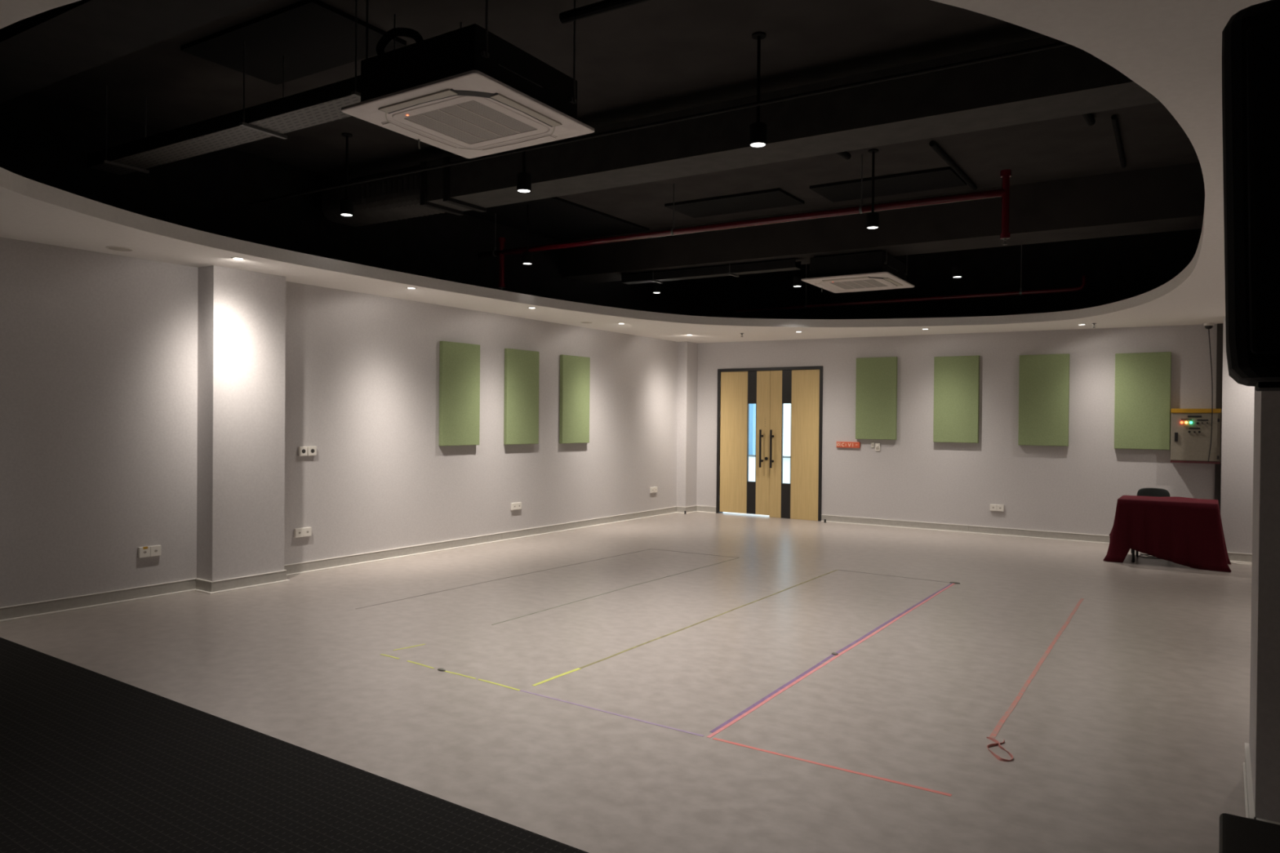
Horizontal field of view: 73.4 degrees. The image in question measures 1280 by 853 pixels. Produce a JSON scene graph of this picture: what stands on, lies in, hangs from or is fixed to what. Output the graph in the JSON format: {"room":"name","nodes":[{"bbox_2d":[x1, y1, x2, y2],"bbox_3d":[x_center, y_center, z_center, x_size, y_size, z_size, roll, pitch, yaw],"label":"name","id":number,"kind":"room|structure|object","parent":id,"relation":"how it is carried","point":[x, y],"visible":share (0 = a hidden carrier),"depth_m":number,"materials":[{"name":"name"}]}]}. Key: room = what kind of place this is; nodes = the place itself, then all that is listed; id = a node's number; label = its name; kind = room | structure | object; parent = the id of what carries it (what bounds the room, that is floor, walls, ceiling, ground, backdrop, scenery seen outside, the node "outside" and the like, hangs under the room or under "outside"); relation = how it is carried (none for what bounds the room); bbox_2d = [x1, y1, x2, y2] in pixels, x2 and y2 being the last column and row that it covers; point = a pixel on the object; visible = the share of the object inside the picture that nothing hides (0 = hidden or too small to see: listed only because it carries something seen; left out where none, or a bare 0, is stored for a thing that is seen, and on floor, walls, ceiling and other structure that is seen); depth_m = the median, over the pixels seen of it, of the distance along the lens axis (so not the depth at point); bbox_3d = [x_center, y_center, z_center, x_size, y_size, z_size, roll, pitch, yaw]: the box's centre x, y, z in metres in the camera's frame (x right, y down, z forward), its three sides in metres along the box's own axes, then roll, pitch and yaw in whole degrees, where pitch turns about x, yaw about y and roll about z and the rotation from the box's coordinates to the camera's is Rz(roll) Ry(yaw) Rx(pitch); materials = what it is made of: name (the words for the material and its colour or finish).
{"room":"studio","nodes":[
{"label":"studio","id":0,"kind":"room"},
{"bbox_2d":[196,265,285,581],"bbox_3d":[-3.635,0.017,7.853,0.254,2.874,0.695,1,1,34],"label":"wall column","id":1,"kind":"structure","parent":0,"point":[242,313],"depth_m":7.70,"materials":[{"name":"white paint"}]},
{"bbox_2d":[195,569,289,594],"bbox_3d":[-3.635,1.398,7.856,0.260,0.093,0.729,1,1,34],"label":"baseboard","id":2,"kind":"structure","parent":1,"relation":"attached to","point":[244,581],"depth_m":7.71,"materials":[{"name":"white"}]},
{"bbox_2d":[0,92,689,607],"bbox_3d":[-3.611,-0.549,8.235,0.150,4.000,15.865,1,1,34],"label":"wall","id":3,"kind":"structure","parent":0,"point":[99,350],"depth_m":8.44,"materials":[{"name":"white paint"}]},
{"bbox_2d":[137,545,160,558],"bbox_3d":[-4.163,1.061,7.296,0.029,0.089,0.178,1,1,34],"label":"wall socket","id":4,"kind":"object","parent":3,"relation":"attached to","point":[155,550],"visible":1,"depth_m":7.28,"materials":[{"name":"white plastic"}]},
{"bbox_2d":[293,527,311,537],"bbox_3d":[-3.339,1.048,8.510,0.029,0.088,0.178,1,1,34],"label":"wall socket","id":5,"kind":"object","parent":3,"relation":"attached to","point":[304,531],"visible":1,"depth_m":8.49,"materials":[{"name":"white plastic"}]},
{"bbox_2d":[297,446,316,456],"bbox_3d":[-3.306,0.244,8.541,0.029,0.092,0.190,1,1,34],"label":"wall socket","id":6,"kind":"object","parent":3,"relation":"attached to","point":[302,451],"visible":1,"depth_m":8.53,"materials":[{"name":"white plastic"}]},
{"bbox_2d":[0,505,697,622],"bbox_3d":[-3.491,1.396,8.149,0.198,0.093,15.557,1,1,34],"label":"baseboard","id":7,"kind":"structure","parent":3,"relation":"attached to","point":[50,606],"depth_m":8.77,"materials":[{"name":"white"}]},
{"bbox_2d":[439,341,479,445],"bbox_3d":[-2.140,-0.384,10.216,0.056,1.218,0.610,1,1,34],"label":"acoustic panel","id":8,"kind":"object","parent":3,"relation":"attached to","point":[459,362],"visible":1,"depth_m":10.17,"materials":[{"name":"green fabric"}]},
{"bbox_2d":[511,502,521,510],"bbox_3d":[-1.594,1.027,11.077,0.029,0.088,0.178,1,1,34],"label":"wall socket","id":9,"kind":"object","parent":3,"relation":"attached to","point":[514,506],"visible":1,"depth_m":11.06,"materials":[{"name":"white plastic"}]},
{"bbox_2d":[503,348,539,444],"bbox_3d":[-1.528,-0.380,11.118,0.056,1.218,0.610,1,1,34],"label":"acoustic panel","id":10,"kind":"object","parent":3,"relation":"attached to","point":[521,417],"visible":1,"depth_m":11.07,"materials":[{"name":"green fabric"}]},
{"bbox_2d":[559,354,590,443],"bbox_3d":[-0.910,-0.376,12.026,0.056,1.218,0.610,1,1,34],"label":"acoustic panel","id":11,"kind":"object","parent":3,"relation":"attached to","point":[575,371],"visible":1,"depth_m":11.98,"materials":[{"name":"green fabric"}]},
{"bbox_2d":[649,486,657,493],"bbox_3d":[0.219,1.014,13.745,0.029,0.088,0.178,1,1,34],"label":"wall socket","id":12,"kind":"object","parent":3,"relation":"attached to","point":[652,490],"visible":1,"depth_m":13.72,"materials":[{"name":"white plastic"}]},
{"bbox_2d":[30,0,1199,230],"bbox_3d":[0.003,-2.598,5.774,8.846,0.200,15.865,1,1,34],"label":"ceiling","id":13,"kind":"structure","parent":0,"point":[649,58],"depth_m":6.27,"materials":[{"name":"paint"}]},
{"bbox_2d":[0,0,266,102],"bbox_3d":[-1.400,-2.293,3.715,8.583,0.400,0.439,1,1,31],"label":"ceiling beam","id":14,"kind":"structure","parent":13,"relation":"attached to","point":[38,51],"depth_m":4.63,"materials":[{"name":"black paint"}]},
{"bbox_2d":[87,0,395,174],"bbox_3d":[-2.808,-2.233,5.856,3.138,0.580,0.320,1,1,31],"label":"air duct","id":15,"kind":"object","parent":13,"relation":"hanging from","point":[322,104],"visible":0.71,"depth_m":5.71,"materials":[{"name":"black metal"}]},
{"bbox_2d":[87,75,360,174],"bbox_3d":[-2.810,-2.013,5.858,3.120,0.100,0.420,1,1,34],"label":"tray","id":16,"kind":"object","parent":15,"relation":"on","point":[322,104],"depth_m":5.73,"materials":[{"name":"black paint"}]},
{"bbox_2d":[89,95,360,174],"bbox_3d":[-2.810,-1.966,5.859,3.138,0.006,0.240,1,1,31],"label":"tray","id":17,"kind":"object","parent":15,"relation":"on","point":[326,109],"depth_m":5.79,"materials":[{"name":"grey metal"}]},
{"bbox_2d":[180,0,406,84],"bbox_3d":[-2.283,-2.501,5.644,1.320,0.030,0.773,1,1,34],"label":"ceiling panel","id":18,"kind":"object","parent":13,"relation":"attached to","point":[313,37],"visible":1,"depth_m":5.58,"materials":[{"name":"black paint"}]},
{"bbox_2d":[339,132,353,216],"bbox_3d":[-2.542,-2.183,7.452,0.112,0.700,0.112,1,1,34],"label":"pendant light","id":19,"kind":"object","parent":13,"relation":"hanging from","point":[346,206],"visible":1,"depth_m":7.44,"materials":[{"name":"black paint"}]},
{"bbox_2d":[341,0,594,158],"bbox_3d":[-0.935,-2.069,4.786,0.994,0.857,0.994,1,1,32],"label":"air conditioner","id":20,"kind":"object","parent":13,"relation":"attached to","point":[468,91],"visible":1,"depth_m":4.56,"materials":[{"name":"white plastic"}]},
{"bbox_2d":[377,88,457,113],"bbox_3d":[-1.148,-1.690,4.459,0.542,0.018,0.094,1,1,34],"label":"outlet","id":21,"kind":"object","parent":20,"relation":"attached to","point":[433,96],"depth_m":4.45,"materials":[{"name":"beige plastic"}]},
{"bbox_2d":[381,120,460,149],"bbox_3d":[-1.266,-1.697,4.997,0.073,0.013,0.540,1,1,32],"label":"outlet","id":22,"kind":"object","parent":20,"relation":"attached to","point":[397,126],"depth_m":4.97,"materials":[{"name":"white plastic"}]},
{"bbox_2d":[404,100,536,143],"bbox_3d":[-0.938,-1.696,4.789,0.524,0.012,0.524,1,1,32],"label":"grille","id":23,"kind":"object","parent":20,"relation":"attached to","point":[464,122],"depth_m":4.78,"materials":[{"name":"white plastic"}]},
{"bbox_2d":[452,89,496,98],"bbox_3d":[-0.840,-1.688,4.349,0.242,0.014,0.078,0,0,-13],"label":"vent","id":24,"kind":"object","parent":20,"relation":"attached to","point":[457,94],"depth_m":4.35,"materials":[{"name":"black"}]},
{"bbox_2d":[480,133,557,152],"bbox_3d":[-0.728,-1.692,5.119,0.542,0.018,0.094,1,1,34],"label":"outlet","id":25,"kind":"object","parent":20,"relation":"attached to","point":[535,138],"depth_m":5.10,"materials":[{"name":"white plastic"}]},
{"bbox_2d":[489,93,561,126],"bbox_3d":[-0.608,-1.686,4.579,0.094,0.018,0.542,1,1,34],"label":"outlet","id":26,"kind":"object","parent":20,"relation":"attached to","point":[510,103],"depth_m":4.56,"materials":[{"name":"beige plastic"}]},
{"bbox_2d":[516,146,531,193],"bbox_3d":[-0.891,-2.162,6.614,0.112,0.700,0.112,1,1,34],"label":"pendant light","id":27,"kind":"object","parent":13,"relation":"hanging from","point":[523,179],"visible":0.8,"depth_m":6.58,"materials":[{"name":"black paint"}]},
{"bbox_2d":[522,204,532,264],"bbox_3d":[-1.272,-2.191,9.723,0.112,0.700,0.112,1,1,34],"label":"pendant light","id":28,"kind":"object","parent":13,"relation":"hanging from","point":[526,255],"visible":0.91,"depth_m":9.71,"materials":[{"name":"black paint"}]},
{"bbox_2d":[463,196,649,241],"bbox_3d":[-1.286,-2.530,10.172,1.380,0.030,2.976,1,1,34],"label":"ceiling panel","id":29,"kind":"object","parent":13,"relation":"attached to","point":[556,218],"visible":0.64,"depth_m":10.46,"materials":[{"name":"black paint"}]},
{"bbox_2d":[559,0,648,23],"bbox_3d":[1.296,-2.270,3.817,4.010,0.059,0.059,1,1,30],"label":"conduit","id":30,"kind":"object","parent":13,"relation":"attached to","point":[605,6],"visible":1,"depth_m":4.69,"materials":[{"name":"black metal"}]},
{"bbox_2d":[653,282,661,293],"bbox_3d":[0.235,-2.196,11.865,0.112,0.700,0.112,1,1,34],"label":"pendant light","id":31,"kind":"object","parent":13,"relation":"hanging from","point":[656,286],"visible":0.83,"depth_m":11.82,"materials":[{"name":"black paint"}]},
{"bbox_2d":[621,258,800,284],"bbox_3d":[0.852,-2.213,10.949,2.463,0.640,0.240,1,1,31],"label":"cable tray","id":32,"kind":"object","parent":13,"relation":"hanging from","point":[735,270],"visible":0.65,"depth_m":10.83,"materials":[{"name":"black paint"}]},
{"bbox_2d":[664,187,804,217],"bbox_3d":[1.057,-2.505,9.671,1.418,0.030,0.659,1,1,31],"label":"ceiling panel","id":33,"kind":"object","parent":13,"relation":"attached to","point":[772,197],"visible":1,"depth_m":9.60,"materials":[{"name":"black paint"}]},
{"bbox_2d":[321,35,1159,226],"bbox_3d":[0.571,-2.170,6.488,8.337,0.402,0.504,1,1,31],"label":"ceiling beam","id":34,"kind":"structure","parent":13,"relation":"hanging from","point":[1065,81],"depth_m":6.04,"materials":[{"name":"black paint"}]},
{"bbox_2d":[477,155,1011,287],"bbox_3d":[0.603,-2.062,8.768,5.902,0.910,0.092,1,1,31],"label":"pipe","id":35,"kind":"object","parent":13,"relation":"hanging from","point":[1005,175],"visible":0.98,"depth_m":8.27,"materials":[{"name":"red metal"}]},
{"bbox_2d":[749,31,767,147],"bbox_3d":[0.753,-2.139,5.460,0.112,0.700,0.112,1,1,34],"label":"pendant light","id":36,"kind":"object","parent":13,"relation":"hanging from","point":[758,130],"visible":1,"depth_m":5.44,"materials":[{"name":"black paint"}]},
{"bbox_2d":[792,269,801,287],"bbox_3d":[2.053,-2.174,11.194,0.112,0.700,0.112,1,1,34],"label":"pendant light","id":37,"kind":"object","parent":13,"relation":"hanging from","point":[797,280],"visible":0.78,"depth_m":11.15,"materials":[{"name":"black paint"}]},
{"bbox_2d":[835,151,851,159],"bbox_3d":[1.718,-2.468,7.610,0.059,0.059,0.611,1,1,37],"label":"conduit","id":38,"kind":"object","parent":13,"relation":"attached to","point":[846,155],"visible":0.34,"depth_m":7.76,"materials":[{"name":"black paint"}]},
{"bbox_2d":[801,249,914,293],"bbox_3d":[2.645,-2.075,10.361,1.024,0.814,1.183,1,1,32],"label":"air conditioner","id":39,"kind":"object","parent":13,"relation":"attached to","point":[874,270],"visible":0.89,"depth_m":10.04,"materials":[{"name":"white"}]},
{"bbox_2d":[814,283,838,290],"bbox_3d":[2.303,-1.722,10.577,0.075,0.013,0.643,1,1,32],"label":"outlet","id":40,"kind":"object","parent":39,"relation":"attached to","point":[824,286],"depth_m":10.56,"materials":[{"name":"white plastic"}]},
{"bbox_2d":[822,276,869,281],"bbox_3d":[2.394,-1.714,9.970,0.559,0.017,0.112,1,1,34],"label":"outlet","id":41,"kind":"object","parent":39,"relation":"attached to","point":[846,278],"depth_m":9.98,"materials":[{"name":"beige plastic"}]},
{"bbox_2d":[829,279,888,289],"bbox_3d":[2.642,-1.720,10.364,0.540,0.011,0.624,1,1,32],"label":"grille","id":42,"kind":"object","parent":39,"relation":"attached to","point":[860,283],"depth_m":10.37,"materials":[{"name":"white plastic"}]},
{"bbox_2d":[848,287,893,292],"bbox_3d":[2.889,-1.716,10.758,0.559,0.017,0.112,1,1,34],"label":"outlet","id":43,"kind":"object","parent":39,"relation":"attached to","point":[881,288],"depth_m":10.74,"materials":[{"name":"white plastic"}]},
{"bbox_2d":[868,276,886,279],"bbox_3d":[2.714,-1.712,9.867,0.270,0.013,0.086,0,0,-17],"label":"vent","id":44,"kind":"object","parent":39,"relation":"attached to","point":[869,277],"depth_m":9.86,"materials":[{"name":"black"}]},
{"bbox_2d":[883,277,902,285],"bbox_3d":[2.982,-1.711,10.149,0.102,0.017,0.645,1,1,34],"label":"outlet","id":45,"kind":"object","parent":39,"relation":"attached to","point":[891,281],"depth_m":10.13,"materials":[{"name":"beige plastic"}]},
{"bbox_2d":[866,148,879,229],"bbox_3d":[2.106,-2.146,7.764,0.112,0.700,0.112,1,1,34],"label":"pendant light","id":46,"kind":"object","parent":13,"relation":"hanging from","point":[872,218],"visible":1,"depth_m":7.75,"materials":[{"name":"black paint"}]},
{"bbox_2d":[562,162,1204,283],"bbox_3d":[2.786,-2.257,9.877,8.594,0.500,0.639,1,1,31],"label":"ceiling beam","id":47,"kind":"structure","parent":13,"relation":"attached to","point":[1168,198],"depth_m":9.27,"materials":[{"name":"concrete"}]},
{"bbox_2d":[809,166,966,202],"bbox_3d":[2.552,-2.486,8.864,1.438,0.030,0.659,1,1,31],"label":"ceiling panel","id":48,"kind":"object","parent":13,"relation":"attached to","point":[941,177],"visible":0.93,"depth_m":8.79,"materials":[{"name":"black paint"}]},
{"bbox_2d":[735,244,1086,312],"bbox_3d":[3.460,-2.102,11.733,4.693,0.828,0.057,1,1,31],"label":"pipe","id":49,"kind":"object","parent":13,"relation":"hanging from","point":[1082,286],"visible":0.94,"depth_m":11.49,"materials":[{"name":"red metal"}]},
{"bbox_2d":[928,140,977,190],"bbox_3d":[3.002,-2.466,8.183,0.049,0.049,1.680,1,1,33],"label":"conduit","id":50,"kind":"object","parent":13,"relation":"attached to","point":[933,144],"visible":1,"depth_m":8.04,"materials":[{"name":"black metal"}]},
{"bbox_2d":[952,250,962,278],"bbox_3d":[3.832,-2.152,10.367,0.112,0.700,0.112,1,1,34],"label":"pendant light","id":51,"kind":"object","parent":13,"relation":"hanging from","point":[957,270],"visible":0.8,"depth_m":10.33,"materials":[{"name":"black paint"}]},
{"bbox_2d":[1081,112,1095,125],"bbox_3d":[3.447,-2.445,6.659,0.059,0.059,0.600,1,1,36],"label":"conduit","id":52,"kind":"object","parent":13,"relation":"attached to","point":[1089,118],"visible":0.41,"depth_m":6.77,"materials":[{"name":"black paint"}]},
{"bbox_2d":[1111,114,1126,168],"bbox_3d":[4.159,-2.455,7.457,0.040,0.040,1.521,1,1,32],"label":"conduit","id":53,"kind":"object","parent":13,"relation":"attached to","point":[1113,117],"visible":1,"depth_m":7.32,"materials":[{"name":"metal"}]},
{"bbox_2d":[0,511,1252,852],"bbox_3d":[0.040,1.537,10.767,20.000,0.150,24.150,1,1,34],"label":"floor","id":54,"kind":"structure","parent":0,"point":[1132,731],"depth_m":5.14,"materials":[{"name":"plastic"}]},
{"bbox_2d":[0,637,588,852],"bbox_3d":[-2.872,1.507,1.603,8.516,0.010,5.418,1,1,34],"label":"carpet","id":55,"kind":"object","parent":54,"relation":"on","point":[91,762],"visible":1,"depth_m":3.54,"materials":[{"name":"black carpet"}]},
{"bbox_2d":[1218,813,1279,852],"bbox_3d":[1.482,1.212,1.588,0.690,0.656,0.512,1,1,34],"label":"subwoofer","id":56,"kind":"object","parent":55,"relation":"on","point":[1237,834],"visible":1,"depth_m":1.87,"materials":[{"name":"black plastic"}]},
{"bbox_2d":[1222,0,1279,391],"bbox_3d":[1.491,0.035,1.644,0.644,1.691,0.405,1,1,34],"label":"loudspeaker","id":57,"kind":"object","parent":56,"relation":"on","point":[1251,37],"visible":1,"depth_m":1.63,"materials":[{"name":"black plastic"}]},
{"bbox_2d":[1246,22,1279,354],"bbox_3d":[1.391,-0.445,1.487,0.570,0.620,0.035,1,1,34],"label":"speaker grille","id":58,"kind":"object","parent":57,"relation":"attached to","point":[1263,38],"depth_m":1.62,"materials":[{"name":"black paint"}]},
{"bbox_2d":[380,653,520,690],"bbox_3d":[-1.190,1.496,5.256,1.241,0.001,0.026,1,1,35],"label":"tape","id":59,"kind":"object","parent":54,"relation":"on","point":[380,654],"visible":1,"depth_m":5.18,"materials":[{"name":"plastic"}]},
{"bbox_2d":[356,548,651,608],"bbox_3d":[-1.088,1.469,8.616,0.034,0.001,4.139,1,1,36],"label":"tape","id":60,"kind":"object","parent":54,"relation":"on","point":[651,548],"visible":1,"depth_m":8.12,"materials":[{"name":"plastic"}]},
{"bbox_2d":[531,667,581,686],"bbox_3d":[-0.498,1.503,5.160,0.027,0.001,0.430,1,1,35],"label":"tape","id":61,"kind":"object","parent":54,"relation":"on","point":[578,668],"visible":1,"depth_m":5.15,"materials":[{"name":"yellow plastic"}]},
{"bbox_2d":[520,689,704,737],"bbox_3d":[-0.186,1.510,4.551,1.208,0.001,0.019,1,1,34],"label":"tape","id":62,"kind":"object","parent":54,"relation":"on","point":[521,690],"visible":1,"depth_m":4.49,"materials":[{"name":"purple plastic"}]},
{"bbox_2d":[491,557,738,625],"bbox_3d":[-0.010,1.483,8.063,0.036,0.001,3.920,1,1,34],"label":"tape","id":63,"kind":"object","parent":54,"relation":"on","point":[738,557],"visible":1,"depth_m":7.62,"materials":[{"name":"plastic"}]},
{"bbox_2d":[578,569,837,668],"bbox_3d":[0.843,1.498,7.147,0.022,0.001,4.356,1,1,34],"label":"tape","id":64,"kind":"object","parent":54,"relation":"on","point":[835,570],"visible":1,"depth_m":6.44,"materials":[{"name":"plastic"}]},
{"bbox_2d":[748,404,755,454],"bbox_3d":[1.956,-1.580,18.193,1.150,6.005,0.300,1,1,34],"label":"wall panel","id":65,"kind":"object","parent":54,"relation":"on","point":[752,427],"depth_m":17.79,"materials":[{"name":"blue glass"}]},
{"bbox_2d":[748,456,790,483],"bbox_3d":[3.711,1.037,16.160,20.000,0.835,0.100,1,1,34],"label":"wall","id":66,"kind":"structure","parent":54,"relation":"on","point":[786,461],"depth_m":16.72,"materials":[{"name":"white"}]},
{"bbox_2d":[709,582,951,733],"bbox_3d":[1.672,1.513,6.267,0.042,0.001,4.800,1,1,34],"label":"tape","id":67,"kind":"object","parent":54,"relation":"on","point":[767,696],"visible":1,"depth_m":5.31,"materials":[{"name":"plastic"}]},
{"bbox_2d":[706,583,955,737],"bbox_3d":[1.673,1.513,6.225,0.029,0.001,4.868,1,1,33],"label":"tape","id":68,"kind":"object","parent":54,"relation":"on","point":[753,708],"visible":1,"depth_m":5.28,"materials":[{"name":"plastic"}]},
{"bbox_2d":[712,737,951,796],"bbox_3d":[0.824,1.525,3.873,1.120,0.001,0.023,1,1,33],"label":"tape","id":69,"kind":"object","parent":54,"relation":"on","point":[715,739],"visible":1,"depth_m":3.82,"materials":[{"name":"red plastic"}]},
{"bbox_2d":[986,737,1013,761],"bbox_3d":[1.696,1.525,4.072,0.098,0.013,0.292,1,0,14],"label":"loop","id":70,"kind":"object","parent":54,"relation":"on","point":[996,741],"visible":1,"depth_m":4.07,"materials":[{"name":"red"}]},
{"bbox_2d":[989,598,1084,738],"bbox_3d":[2.823,1.526,5.912,0.030,0.001,4.025,1,1,33],"label":"tape","id":71,"kind":"object","parent":54,"relation":"on","point":[999,725],"visible":1,"depth_m":5.22,"materials":[{"name":"plastic"}]},
{"bbox_2d":[1132,549,1138,562],"bbox_3d":[5.919,1.175,9.643,0.910,0.694,0.620,1,1,34],"label":"table","id":72,"kind":"object","parent":54,"relation":"on","point":[1133,550],"visible":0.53,"depth_m":9.61,"materials":[{"name":"black metal"}]},
{"bbox_2d":[1102,495,1231,572],"bbox_3d":[5.922,1.161,9.651,1.204,0.714,0.835,1,1,34],"label":"tablecloth","id":73,"kind":"object","parent":72,"relation":"on","point":[1181,531],"visible":1,"depth_m":9.35,"materials":[{"name":"fabric"}]},
{"bbox_2d":[1138,553,1160,559],"bbox_3d":[6.039,1.511,9.922,0.522,0.019,0.232,1,1,43],"label":"chair base","id":74,"kind":"object","parent":54,"relation":"on","point":[1141,555],"visible":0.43,"depth_m":9.99,"materials":[{"name":"black metal"}]},
{"bbox_2d":[1130,488,1169,553],"bbox_3d":[6.153,1.135,10.325,0.440,0.769,0.432,1,1,34],"label":"chair","id":75,"kind":"object","parent":54,"relation":"on","point":[1157,492],"visible":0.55,"depth_m":10.46,"materials":[{"name":"black plastic"}]},
{"bbox_2d":[1243,762,1248,817],"bbox_3d":[2.868,1.542,3.284,0.910,0.012,0.914,1,1,34],"label":"trim","id":76,"kind":"structure","parent":54,"relation":"on","point":[1244,766],"depth_m":3.61,"materials":[{"name":"white"}]},
{"bbox_2d":[0,0,1269,343],"bbox_3d":[-0.007,-1.369,5.784,8.546,0.228,15.565,1,1,34],"label":"ceiling","id":77,"kind":"structure","parent":0,"point":[1171,49],"depth_m":6.38,"materials":[{"name":"white paint"}]},
{"bbox_2d":[106,246,133,251],"bbox_3d":[-4.099,-1.400,6.773,0.192,0.006,0.192,1,1,34],"label":"ceiling speaker","id":78,"kind":"object","parent":77,"relation":"attached to","point":[113,248],"visible":1,"depth_m":6.76,"materials":[{"name":"white plastic"}]},
{"bbox_2d":[1203,322,1214,328],"bbox_3d":[6.866,-1.210,10.372,0.116,0.071,0.116,1,1,34],"label":"security camera","id":79,"kind":"object","parent":77,"relation":"attached to","point":[1207,326],"visible":1,"depth_m":10.34,"materials":[{"name":"white plastic"}]},
{"bbox_2d":[676,341,697,506],"bbox_3d":[0.794,0.009,14.438,0.178,2.858,0.355,1,1,34],"label":"column","id":80,"kind":"structure","parent":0,"point":[687,352],"depth_m":14.32,"materials":[{"name":"white paint"}]},
{"bbox_2d":[688,228,1222,535],"bbox_3d":[4.401,-0.513,12.290,8.546,4.000,0.150,1,1,34],"label":"wall","id":81,"kind":"structure","parent":0,"point":[1077,487],"depth_m":11.90,"materials":[{"name":"white paint"}]},
{"bbox_2d":[715,365,822,521],"bbox_3d":[2.064,0.255,13.813,1.845,2.400,0.222,1,1,34],"label":"door","id":82,"kind":"structure","parent":81,"relation":"in","point":[769,388],"depth_m":13.75,"materials":[{"name":"beige wood"}]},
{"bbox_2d":[836,441,860,448],"bbox_3d":[3.156,0.277,13.028,0.368,0.090,0.032,1,1,34],"label":"wall sign","id":83,"kind":"object","parent":81,"relation":"attached to","point":[839,444],"visible":1,"depth_m":13.01,"materials":[{"name":"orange plastic"}]},
{"bbox_2d":[855,356,897,439],"bbox_3d":[3.510,-0.416,12.769,0.610,1.218,0.056,1,1,34],"label":"acoustic panel","id":84,"kind":"object","parent":81,"relation":"attached to","point":[876,388],"visible":1,"depth_m":12.73,"materials":[{"name":"green fabric"}]},
{"bbox_2d":[696,505,1110,543],"bbox_3d":[3.996,1.426,12.471,7.340,0.093,0.020,1,1,34],"label":"baseboard","id":85,"kind":"structure","parent":81,"relation":"attached to","point":[1020,532],"depth_m":12.08,"materials":[{"name":"white"}]},
{"bbox_2d":[933,355,979,443],"bbox_3d":[4.461,-0.382,12.123,0.610,1.218,0.056,1,1,34],"label":"acoustic panel","id":86,"kind":"object","parent":81,"relation":"attached to","point":[956,378],"visible":1,"depth_m":12.09,"materials":[{"name":"green fabric"}]},
{"bbox_2d":[990,504,1004,511],"bbox_3d":[4.917,1.121,11.836,0.178,0.088,0.029,1,1,34],"label":"wall socket","id":87,"kind":"object","parent":81,"relation":"attached to","point":[993,507],"visible":1,"depth_m":11.82,"materials":[{"name":"white plastic"}]},
{"bbox_2d":[1017,353,1069,446],"bbox_3d":[5.396,-0.352,11.488,0.610,1.218,0.056,1,1,34],"label":"acoustic panel","id":88,"kind":"object","parent":81,"relation":"attached to","point":[1043,379],"visible":1,"depth_m":11.46,"materials":[{"name":"green fabric"}]},
{"bbox_2d":[1114,351,1171,449],"bbox_3d":[6.340,-0.321,10.847,0.610,1.218,0.056,1,1,34],"label":"acoustic panel","id":89,"kind":"object","parent":81,"relation":"attached to","point":[1142,394],"visible":1,"depth_m":10.82,"materials":[{"name":"green fabric"}]},
{"bbox_2d":[1170,408,1221,463],"bbox_3d":[6.764,0.115,10.461,0.507,0.660,0.222,1,1,34],"label":"electrical panel","id":90,"kind":"object","parent":81,"relation":"attached to","point":[1190,428],"visible":1,"depth_m":10.39,"materials":[{"name":"grey metal"}]},
{"bbox_2d":[1208,328,1213,462],"bbox_3d":[6.851,-0.377,10.325,0.042,1.604,0.115,1,1,25],"label":"cable","id":91,"kind":"object","parent":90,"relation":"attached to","point":[1208,329],"visible":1,"depth_m":10.29,"materials":[{"name":"black plastic"}]},
{"bbox_2d":[1214,463,1221,511],"bbox_3d":[6.996,0.936,10.409,0.061,0.977,0.050,1,1,34],"label":"cable trunking","id":92,"kind":"object","parent":81,"relation":"attached to","point":[1217,466],"visible":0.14,"depth_m":10.38,"materials":[{"name":"grey plastic"}]},
{"bbox_2d":[1215,323,1222,408],"bbox_3d":[7.011,-0.728,10.396,0.061,1.030,0.050,1,1,34],"label":"cable trunking","id":93,"kind":"object","parent":81,"relation":"attached to","point":[1220,326],"visible":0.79,"depth_m":10.38,"materials":[{"name":"grey plastic"}]},
{"bbox_2d":[1220,316,1254,554],"bbox_3d":[7.251,0.143,9.802,1.020,2.780,0.765,1,1,34],"label":"wall column","id":94,"kind":"structure","parent":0,"point":[1237,399],"depth_m":9.69,"materials":[{"name":"white paint"}]},
{"bbox_2d":[1227,552,1252,562],"bbox_3d":[7.021,1.477,9.491,1.026,0.093,0.020,1,1,34],"label":"baseboard","id":95,"kind":"structure","parent":94,"relation":"attached to","point":[1237,557],"depth_m":9.66,"materials":[{"name":"white"}]},
{"bbox_2d":[1248,389,1279,822],"bbox_3d":[2.889,0.151,3.266,0.888,2.794,0.870,1,1,34],"label":"wall pillar","id":96,"kind":"structure","parent":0,"point":[1264,683],"depth_m":3.15,"materials":[{"name":"grey paint"}]},
{"bbox_2d":[1244,742,1279,825],"bbox_3d":[2.872,1.492,3.281,0.908,0.093,0.904,1,1,34],"label":"baseboard","id":97,"kind":"structure","parent":96,"relation":"attached to","point":[1247,757],"depth_m":3.44,"materials":[{"name":"white"}]},
{"bbox_3d":[3.594,-1.911,3.336,0.150,1.070,15.865,1,1,34],"label":"wall","id":98,"kind":"structure","parent":0,"visible":0},
{"bbox_2d":[249,41,1070,204],"bbox_3d":[-0.006,-1.997,5.732,8.313,0.022,0.022,1,1,31],"label":"conduit","id":99,"kind":"object","parent":98,"relation":"attached to","point":[1062,43],"visible":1,"depth_m":5.44,"materials":[{"name":"black metal"}]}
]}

